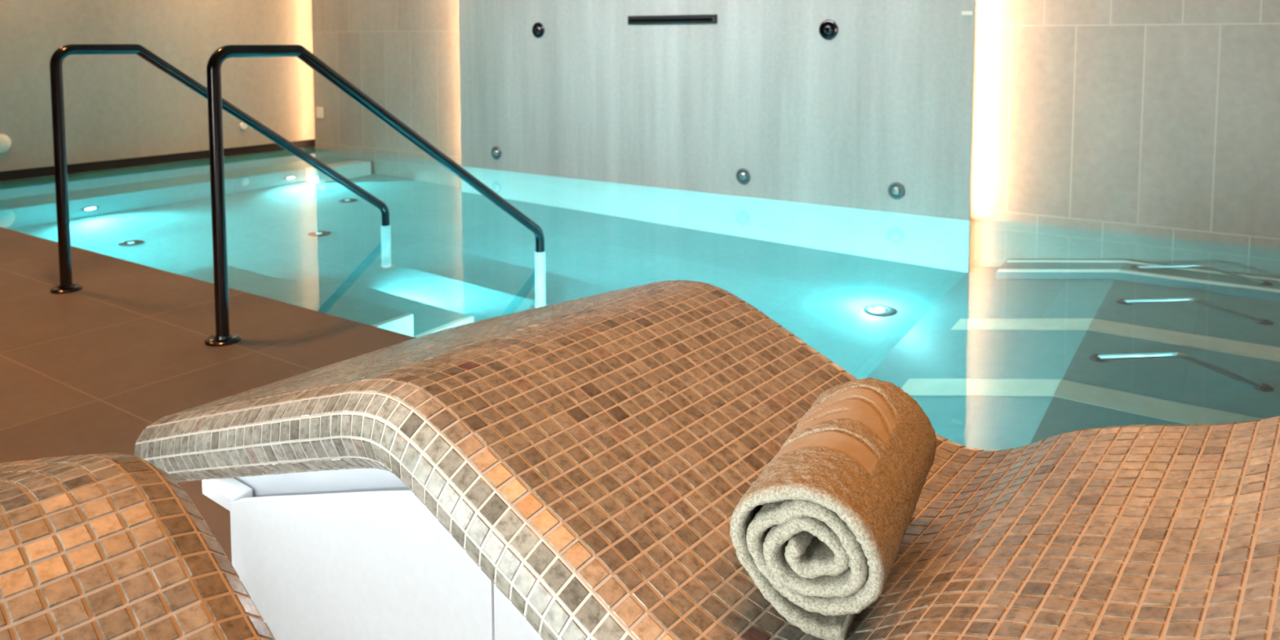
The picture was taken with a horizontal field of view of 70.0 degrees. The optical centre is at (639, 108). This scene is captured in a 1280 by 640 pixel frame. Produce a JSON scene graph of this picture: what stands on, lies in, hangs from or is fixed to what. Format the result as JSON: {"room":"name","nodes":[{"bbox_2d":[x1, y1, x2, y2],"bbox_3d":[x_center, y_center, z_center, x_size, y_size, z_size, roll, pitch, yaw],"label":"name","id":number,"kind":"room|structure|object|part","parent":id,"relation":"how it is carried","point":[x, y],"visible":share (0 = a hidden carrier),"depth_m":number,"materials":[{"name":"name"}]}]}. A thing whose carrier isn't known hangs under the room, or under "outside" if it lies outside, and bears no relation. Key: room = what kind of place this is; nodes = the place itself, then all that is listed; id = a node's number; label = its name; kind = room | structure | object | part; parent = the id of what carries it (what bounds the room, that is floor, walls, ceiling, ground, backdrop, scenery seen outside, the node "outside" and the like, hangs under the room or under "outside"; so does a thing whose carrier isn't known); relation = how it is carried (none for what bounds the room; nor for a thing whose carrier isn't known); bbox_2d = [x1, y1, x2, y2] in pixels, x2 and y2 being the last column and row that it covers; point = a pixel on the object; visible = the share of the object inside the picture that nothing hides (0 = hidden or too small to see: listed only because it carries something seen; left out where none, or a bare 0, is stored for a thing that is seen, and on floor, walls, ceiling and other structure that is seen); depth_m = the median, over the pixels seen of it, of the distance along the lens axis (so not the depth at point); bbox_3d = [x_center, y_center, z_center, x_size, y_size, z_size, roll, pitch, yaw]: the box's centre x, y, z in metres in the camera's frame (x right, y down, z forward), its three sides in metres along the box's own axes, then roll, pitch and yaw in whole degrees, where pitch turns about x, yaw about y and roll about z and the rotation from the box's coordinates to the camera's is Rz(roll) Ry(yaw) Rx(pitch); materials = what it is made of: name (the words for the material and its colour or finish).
{"room":"indoor spa pool","nodes":[
{"label":"indoor spa pool","id":0,"kind":"room"},
{"bbox_2d":[0,0,315,171],"bbox_3d":[-5.363,-0.793,5.596,0.200,2.638,8.450,3,5,34],"label":"wall","id":1,"kind":"structure","parent":0,"point":[117,106],"depth_m":7.41,"materials":[{"name":"grey paint"}]},
{"bbox_2d":[0,133,11,153],"bbox_3d":[-4.606,0.253,6.581,0.024,0.145,0.145,3,5,34],"label":"wall fitting","id":2,"kind":"object","parent":1,"relation":"attached to","point":[5,140],"visible":1,"depth_m":6.60,"materials":[{"name":"metal"}]},
{"bbox_2d":[0,139,315,180],"bbox_3d":[-5.358,0.572,5.662,0.085,0.130,8.400,3,5,34],"label":"trim","id":3,"kind":"structure","parent":1,"relation":"attached to","point":[23,173],"depth_m":7.45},
{"bbox_2d":[239,121,247,130],"bbox_3d":[-3.534,0.159,8.146,0.024,0.078,0.078,3,5,34],"label":"wall fitting","id":4,"kind":"object","parent":1,"relation":"attached to","point":[242,126],"visible":0.79,"depth_m":8.13,"materials":[{"name":"metal"}]},
{"bbox_2d":[0,226,416,564],"bbox_3d":[-2.176,1.560,1.285,10.110,1.300,4.670,3,5,34],"label":"floor","id":5,"kind":"structure","parent":0,"point":[86,371],"depth_m":2.97,"materials":[{"name":"brown tile"}]},
{"bbox_2d":[0,453,275,639],"bbox_3d":[-0.436,0.492,0.432,2.026,0.954,0.696,4,6,42],"label":"lounger","id":6,"kind":"object","parent":5,"relation":"on","point":[103,546],"visible":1,"depth_m":0.77,"materials":[{"name":"tile"}]},
{"bbox_2d":[49,44,389,293],"bbox_3d":[-1.855,0.649,4.343,0.111,1.908,1.727,3,5,34],"label":"pool handrail","id":7,"kind":"object","parent":5,"relation":"on","point":[66,285],"visible":0.86,"depth_m":3.68,"materials":[{"name":"black metal"}]},
{"bbox_2d":[204,44,544,346],"bbox_3d":[-0.939,0.695,3.718,0.111,1.908,1.727,3,5,34],"label":"pool handrail","id":8,"kind":"object","parent":5,"relation":"on","point":[223,337],"visible":0.84,"depth_m":3.04,"materials":[{"name":"black metal"}]},
{"bbox_2d":[133,280,1279,639],"bbox_3d":[0.182,0.443,1.107,2.026,0.954,0.696,3,5,38],"label":"lounger","id":9,"kind":"object","parent":5,"relation":"on","point":[580,468],"visible":0.95,"depth_m":1.05,"materials":[{"name":"tile"}]},
{"bbox_3d":[-0.497,0.752,1.669,0.002,0.255,0.510,3,5,38],"label":"panel","id":10,"kind":"part","parent":9,"relation":"part of","materials":[{"name":"white"}]},
{"bbox_3d":[-0.408,0.689,1.280,0.613,0.438,0.020,3,5,38],"label":"panel","id":11,"kind":"part","parent":9,"relation":"part of","materials":[{"name":"white paint"}]},
{"bbox_3d":[0.208,0.674,0.789,0.952,0.541,0.020,3,5,38],"label":"panel","id":12,"kind":"part","parent":9,"relation":"part of","materials":[{"name":"white paint"}]},
{"bbox_2d":[729,377,936,639],"bbox_3d":[0.216,0.407,0.974,0.153,0.149,0.304,2,5,27],"label":"rolled towel","id":13,"kind":"object","parent":9,"relation":"on","point":[820,532],"visible":1,"depth_m":0.87,"materials":[{"name":"white fabric"}]},
{"bbox_2d":[311,0,461,163],"bbox_3d":[-2.111,-0.284,7.965,2.280,4.000,0.060,3,5,34],"label":"wall","id":14,"kind":"structure","parent":0,"point":[404,55],"depth_m":7.98,"materials":[{"name":"grey tile"}]},
{"bbox_2d":[315,106,323,118],"bbox_3d":[-2.998,0.039,8.554,0.096,0.104,0.010,3,5,34],"label":"wall plate","id":15,"kind":"object","parent":14,"relation":"attached to","point":[319,109],"visible":1,"depth_m":8.55,"materials":[{"name":"white plastic"}]},
{"bbox_2d":[0,146,1279,450],"bbox_3d":[0.160,0.663,4.714,10.230,0.001,3.760,3,5,34],"label":"pool water","id":16,"kind":"object","parent":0,"point":[1006,335],"visible":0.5,"depth_m":4.00,"materials":[{"name":"teal liquid"}]},
{"bbox_2d":[458,0,976,221],"bbox_3d":[0.210,-0.230,6.200,3.985,3.850,0.031,3,5,34],"label":"wall","id":17,"kind":"structure","parent":0,"point":[811,118],"depth_m":5.91,"materials":[{"name":"concrete"}]},
{"bbox_2d":[491,146,501,159],"bbox_3d":[-1.126,0.347,7.127,0.099,0.099,0.022,3,5,34],"label":"water jet","id":18,"kind":"object","parent":17,"relation":"attached to","point":[495,151],"depth_m":7.12,"materials":[{"name":"metal"}]},
{"bbox_2d":[532,22,544,37],"bbox_3d":[-0.763,-0.584,6.809,0.115,0.115,0.022,3,5,34],"label":"water jet","id":19,"kind":"object","parent":17,"relation":"attached to","point":[538,28],"depth_m":6.80,"materials":[{"name":"black metal"}]},
{"bbox_2d":[627,14,717,24],"bbox_3d":[0.207,-0.598,6.143,0.706,0.058,0.022,3,5,34],"label":"water spout slot","id":20,"kind":"object","parent":17,"relation":"attached to","point":[679,19],"visible":1,"depth_m":6.13,"materials":[{"name":"black metal"}]},
{"bbox_2d":[736,168,750,183],"bbox_3d":[0.663,0.439,5.906,0.099,0.099,0.022,3,5,34],"label":"water jet","id":21,"kind":"object","parent":17,"relation":"attached to","point":[743,175],"depth_m":5.90,"materials":[{"name":"metal"}]},
{"bbox_2d":[818,19,838,39],"bbox_3d":[1.135,-0.475,5.515,0.119,0.119,0.022,3,5,34],"label":"water jet","id":22,"kind":"object","parent":17,"relation":"attached to","point":[828,29],"depth_m":5.51,"materials":[{"name":"black metal"}]},
{"bbox_2d":[888,182,905,199],"bbox_3d":[1.496,0.482,5.337,0.099,0.099,0.022,3,5,34],"label":"water jet","id":23,"kind":"object","parent":17,"relation":"attached to","point":[896,190],"depth_m":5.33,"materials":[{"name":"metal"}]},
{"bbox_2d":[961,11,972,15],"bbox_3d":[1.811,-0.527,5.056,0.058,0.022,0.008,3,5,34],"label":"wall plate","id":24,"kind":"object","parent":17,"relation":"attached to","point":[963,13],"visible":1,"depth_m":5.05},
{"bbox_2d":[970,0,1279,249],"bbox_3d":[3.451,-0.005,4.168,4.200,4.000,0.060,3,5,34],"label":"wall","id":25,"kind":"structure","parent":0,"point":[1148,117],"depth_m":4.75,"materials":[{"name":"grey tile"}]}
]}

